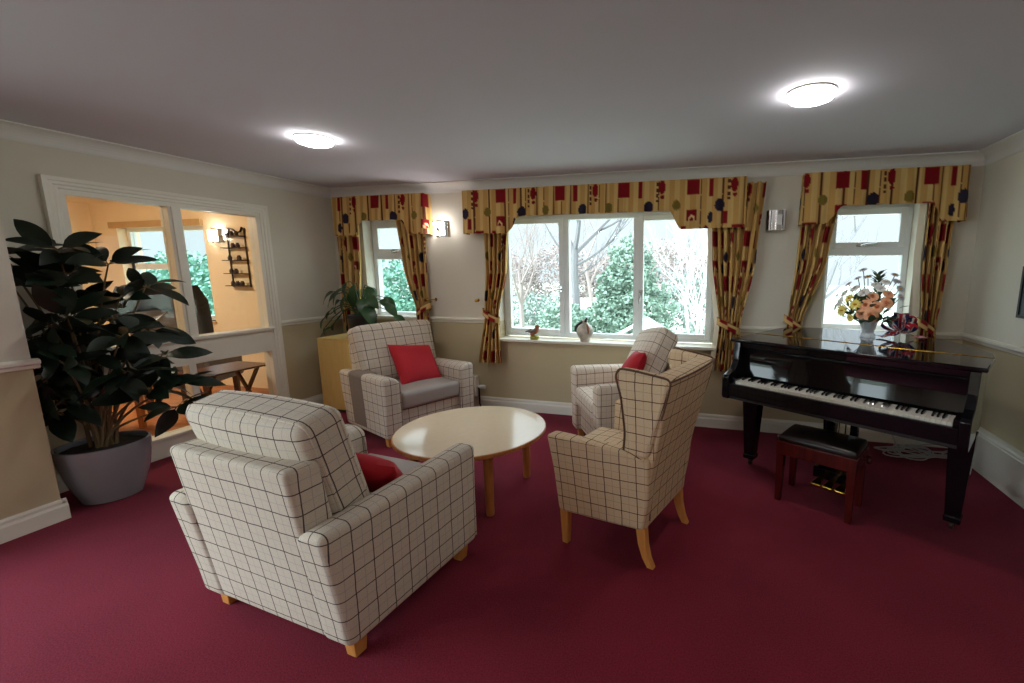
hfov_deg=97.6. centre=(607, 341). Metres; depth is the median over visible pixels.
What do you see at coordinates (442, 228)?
wall lamp
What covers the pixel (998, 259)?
wall
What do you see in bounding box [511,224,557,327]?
bare tree
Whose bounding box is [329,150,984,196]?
trim
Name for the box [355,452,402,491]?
cushion
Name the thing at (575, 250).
bare tree
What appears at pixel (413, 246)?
curtain
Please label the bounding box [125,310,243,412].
chair
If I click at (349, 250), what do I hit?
curtain
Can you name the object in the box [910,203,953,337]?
curtain
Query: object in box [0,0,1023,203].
ceiling
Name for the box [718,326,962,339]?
trim
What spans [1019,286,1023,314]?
print
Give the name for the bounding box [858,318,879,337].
glass vase
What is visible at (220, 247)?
shelf
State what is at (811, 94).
ceiling light
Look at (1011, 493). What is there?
baseboard
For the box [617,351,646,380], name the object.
cushion
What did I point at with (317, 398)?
baseboard
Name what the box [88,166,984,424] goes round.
wall
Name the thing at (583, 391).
seat cushion
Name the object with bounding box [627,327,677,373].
cushion
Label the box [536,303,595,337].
shrub
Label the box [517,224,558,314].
bare tree
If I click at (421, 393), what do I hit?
seat cushion
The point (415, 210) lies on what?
pelmet
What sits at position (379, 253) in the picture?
window
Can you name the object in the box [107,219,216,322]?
window
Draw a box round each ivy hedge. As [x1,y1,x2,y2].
[146,250,214,314]
[382,259,415,311]
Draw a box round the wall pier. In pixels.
[0,217,30,362]
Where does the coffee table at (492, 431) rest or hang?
on the floor at (756, 587)
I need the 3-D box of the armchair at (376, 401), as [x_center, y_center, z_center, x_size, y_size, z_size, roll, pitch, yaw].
[-1.925,0.327,4.227,0.851,1.010,0.905,7,11,36]
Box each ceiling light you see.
[293,133,333,147]
[786,82,836,106]
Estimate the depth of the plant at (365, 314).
4.59 m
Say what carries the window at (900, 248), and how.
in the wall at (455, 263)
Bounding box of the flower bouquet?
[831,268,906,323]
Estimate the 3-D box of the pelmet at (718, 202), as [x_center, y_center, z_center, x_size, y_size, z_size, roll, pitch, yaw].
[-0.126,-1.254,4.143,2.766,0.429,0.176,2,9,14]
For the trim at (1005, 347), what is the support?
attached to the wall at (998, 259)
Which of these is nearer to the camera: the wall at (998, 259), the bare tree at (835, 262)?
the wall at (998, 259)
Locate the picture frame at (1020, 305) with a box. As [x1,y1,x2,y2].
[1015,266,1023,318]
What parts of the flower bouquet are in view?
lilac spray flower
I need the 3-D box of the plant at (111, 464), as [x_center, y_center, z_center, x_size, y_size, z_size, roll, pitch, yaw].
[-3.228,0.130,2.954,0.878,1.806,0.834,2,9,14]
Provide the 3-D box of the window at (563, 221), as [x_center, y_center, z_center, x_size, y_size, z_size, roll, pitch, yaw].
[-0.056,-0.618,4.397,2.285,1.297,0.255,2,9,14]
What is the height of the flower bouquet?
0.478 m
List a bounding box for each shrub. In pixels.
[513,291,571,325]
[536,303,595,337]
[655,266,706,333]
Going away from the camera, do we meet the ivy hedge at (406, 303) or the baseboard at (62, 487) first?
the baseboard at (62, 487)
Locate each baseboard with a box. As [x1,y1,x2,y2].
[0,497,70,543]
[56,474,68,492]
[302,393,323,403]
[474,396,946,447]
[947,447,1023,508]
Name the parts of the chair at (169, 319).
leg, backrest, leg, leg, arm, leg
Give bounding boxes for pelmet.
[331,193,433,235]
[462,176,746,234]
[798,164,970,225]
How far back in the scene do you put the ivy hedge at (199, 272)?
12.18 m
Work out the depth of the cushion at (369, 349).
4.13 m
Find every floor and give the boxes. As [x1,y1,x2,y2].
[0,411,1023,682]
[107,385,268,435]
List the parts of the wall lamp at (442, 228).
glass panel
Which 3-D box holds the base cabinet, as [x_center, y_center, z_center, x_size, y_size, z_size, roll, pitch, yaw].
[-2.740,0.337,4.826,0.577,0.800,0.427,2,9,14]
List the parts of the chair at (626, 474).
leg, arm, leg, arm, leg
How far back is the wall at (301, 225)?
4.34 m
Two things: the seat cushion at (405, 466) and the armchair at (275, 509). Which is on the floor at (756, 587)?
the armchair at (275, 509)
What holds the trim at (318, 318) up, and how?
attached to the wall at (301, 225)
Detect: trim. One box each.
[0,119,330,198]
[0,358,40,373]
[281,314,341,325]
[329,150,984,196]
[342,314,484,322]
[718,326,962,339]
[961,332,1023,356]
[979,129,1023,165]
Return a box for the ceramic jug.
[574,318,592,341]
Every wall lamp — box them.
[207,228,224,242]
[433,220,450,237]
[765,210,786,230]
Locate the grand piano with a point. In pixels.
(928, 390)
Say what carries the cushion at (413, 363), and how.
on the armchair at (376, 401)
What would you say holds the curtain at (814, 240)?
hanging from the pelmet at (946, 188)
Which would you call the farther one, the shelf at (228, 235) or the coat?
the shelf at (228, 235)
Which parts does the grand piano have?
leg, lyre post, leg, lyre post, rail, lid, leg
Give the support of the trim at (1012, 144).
attached to the wall at (998, 259)
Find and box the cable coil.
[874,435,946,460]
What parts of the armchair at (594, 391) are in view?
leg, seat, arm, arm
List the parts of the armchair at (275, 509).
leg, arm, leg, arm, leg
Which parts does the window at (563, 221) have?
sash, handle, sill, sash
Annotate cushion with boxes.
[186,391,369,515]
[348,320,435,378]
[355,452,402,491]
[368,453,421,493]
[387,345,441,384]
[396,377,458,408]
[575,383,614,420]
[584,427,625,445]
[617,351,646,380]
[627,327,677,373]
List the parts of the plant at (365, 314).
stem, pot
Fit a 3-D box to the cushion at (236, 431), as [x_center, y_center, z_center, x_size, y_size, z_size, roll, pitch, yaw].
[-1.358,0.490,1.839,0.724,0.550,0.248,3,25,20]
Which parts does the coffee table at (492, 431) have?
leg, leg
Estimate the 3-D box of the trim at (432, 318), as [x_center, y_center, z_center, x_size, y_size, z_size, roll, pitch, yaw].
[-2.160,-0.256,4.923,2.020,0.060,0.026,2,9,14]
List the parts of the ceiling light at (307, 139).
plate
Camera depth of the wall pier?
2.45 m
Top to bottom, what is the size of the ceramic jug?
0.246 m
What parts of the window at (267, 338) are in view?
rail panel, sill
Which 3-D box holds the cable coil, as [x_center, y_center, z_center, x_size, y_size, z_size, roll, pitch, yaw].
[2.538,0.656,3.620,0.577,0.548,0.390,2,9,14]
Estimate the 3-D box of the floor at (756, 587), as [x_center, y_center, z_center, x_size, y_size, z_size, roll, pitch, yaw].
[-1.062,1.420,0.938,6.270,0.100,7.600,2,9,14]
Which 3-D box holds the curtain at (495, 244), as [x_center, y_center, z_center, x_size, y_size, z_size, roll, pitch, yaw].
[-1.169,-0.629,4.533,0.412,1.740,0.100,3,10,17]
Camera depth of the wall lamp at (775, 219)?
3.78 m
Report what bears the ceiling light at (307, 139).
attached to the ceiling
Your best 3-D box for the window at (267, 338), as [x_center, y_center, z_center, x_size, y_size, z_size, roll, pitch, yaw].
[-3.546,-0.155,3.737,0.140,2.118,1.481,2,9,14]
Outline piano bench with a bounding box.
[774,424,871,524]
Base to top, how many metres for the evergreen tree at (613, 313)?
3.007 m
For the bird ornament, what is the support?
on the window at (563, 221)
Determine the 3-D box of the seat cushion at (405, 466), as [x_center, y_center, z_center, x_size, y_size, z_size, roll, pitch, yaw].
[-1.222,0.764,2.203,0.590,0.172,0.602,3,10,20]
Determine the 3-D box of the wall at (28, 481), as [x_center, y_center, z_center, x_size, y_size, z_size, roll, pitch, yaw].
[-4.191,0.980,0.311,0.495,0.970,4.955,2,9,14]
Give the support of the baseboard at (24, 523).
attached to the wall at (28, 481)
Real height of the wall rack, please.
0.730 m
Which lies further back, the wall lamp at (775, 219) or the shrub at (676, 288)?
the shrub at (676, 288)
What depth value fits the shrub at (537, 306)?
15.61 m
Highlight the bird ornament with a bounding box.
[525,325,539,339]
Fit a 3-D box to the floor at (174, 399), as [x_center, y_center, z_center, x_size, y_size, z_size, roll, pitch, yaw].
[-5.538,0.863,4.390,3.960,0.100,3.100,2,9,14]
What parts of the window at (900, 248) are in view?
handle, sash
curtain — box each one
[337,225,360,332]
[396,220,431,324]
[479,232,508,363]
[708,181,766,371]
[784,211,837,326]
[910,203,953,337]
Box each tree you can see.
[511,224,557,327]
[512,234,706,299]
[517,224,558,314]
[545,219,631,314]
[554,219,633,306]
[580,231,680,339]
[646,221,707,342]
[825,215,891,299]
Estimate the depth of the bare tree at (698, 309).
9.68 m
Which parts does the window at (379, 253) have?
sash, sill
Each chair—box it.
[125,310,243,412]
[548,347,714,569]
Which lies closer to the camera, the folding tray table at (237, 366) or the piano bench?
the piano bench
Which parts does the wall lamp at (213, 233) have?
glass panel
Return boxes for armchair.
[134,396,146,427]
[169,390,476,656]
[339,320,473,446]
[571,327,683,435]
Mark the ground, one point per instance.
(830, 313)
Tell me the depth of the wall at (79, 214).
5.92 m
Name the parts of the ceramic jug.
handle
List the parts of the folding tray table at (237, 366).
leg, leg, leg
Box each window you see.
[37,174,289,461]
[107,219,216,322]
[371,220,416,319]
[500,211,716,350]
[821,203,913,333]
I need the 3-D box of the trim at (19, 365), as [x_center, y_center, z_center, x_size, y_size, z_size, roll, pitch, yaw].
[-3.398,0.182,2.211,0.026,0.060,0.731,2,9,14]
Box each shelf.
[218,235,245,236]
[220,247,245,248]
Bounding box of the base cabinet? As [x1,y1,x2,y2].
[317,333,351,411]
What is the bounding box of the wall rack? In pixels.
[218,227,251,286]
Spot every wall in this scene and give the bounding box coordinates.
[0,138,343,474]
[0,369,60,519]
[66,201,108,324]
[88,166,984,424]
[962,150,1023,452]
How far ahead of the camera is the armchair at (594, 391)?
3.54 m
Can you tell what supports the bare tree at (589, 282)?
on the ground
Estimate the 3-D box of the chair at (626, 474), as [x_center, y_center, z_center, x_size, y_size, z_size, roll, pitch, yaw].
[0.154,0.589,2.485,0.731,1.049,0.772,6,11,31]
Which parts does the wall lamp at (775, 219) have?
glass panel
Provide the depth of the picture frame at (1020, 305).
2.91 m
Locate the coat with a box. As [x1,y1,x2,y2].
[108,282,213,333]
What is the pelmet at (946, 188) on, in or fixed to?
attached to the wall at (455, 263)
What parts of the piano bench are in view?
leg, leg, leg, leg, height knob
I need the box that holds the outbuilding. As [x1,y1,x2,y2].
[616,317,673,339]
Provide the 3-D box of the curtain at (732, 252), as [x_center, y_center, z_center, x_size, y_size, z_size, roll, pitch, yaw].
[1.115,-0.549,3.944,0.496,1.670,0.108,2,9,14]
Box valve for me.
[473,375,485,405]
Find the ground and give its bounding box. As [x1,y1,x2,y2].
[389,283,895,342]
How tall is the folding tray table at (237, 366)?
0.552 m
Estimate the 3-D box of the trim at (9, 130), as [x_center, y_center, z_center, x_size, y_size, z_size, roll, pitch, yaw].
[-3.420,-1.458,3.692,0.100,0.095,2.645,2,9,14]
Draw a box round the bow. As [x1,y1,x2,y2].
[876,312,926,337]
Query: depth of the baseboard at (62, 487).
3.00 m
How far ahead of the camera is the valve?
4.79 m
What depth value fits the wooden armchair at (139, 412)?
4.24 m
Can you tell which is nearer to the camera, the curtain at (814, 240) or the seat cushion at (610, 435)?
the seat cushion at (610, 435)
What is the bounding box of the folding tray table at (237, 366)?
[178,361,265,394]
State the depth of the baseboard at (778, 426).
4.22 m
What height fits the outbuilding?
1.070 m
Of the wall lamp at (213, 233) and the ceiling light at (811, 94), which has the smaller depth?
the ceiling light at (811, 94)
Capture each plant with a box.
[5,219,225,504]
[320,281,404,336]
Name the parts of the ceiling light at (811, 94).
plate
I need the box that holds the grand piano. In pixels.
[722,327,995,528]
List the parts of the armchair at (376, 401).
arm, arm, leg, seat, arm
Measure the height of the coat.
0.553 m
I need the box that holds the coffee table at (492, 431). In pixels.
[391,406,545,516]
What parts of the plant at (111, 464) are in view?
stem, pot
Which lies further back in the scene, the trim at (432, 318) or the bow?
the trim at (432, 318)

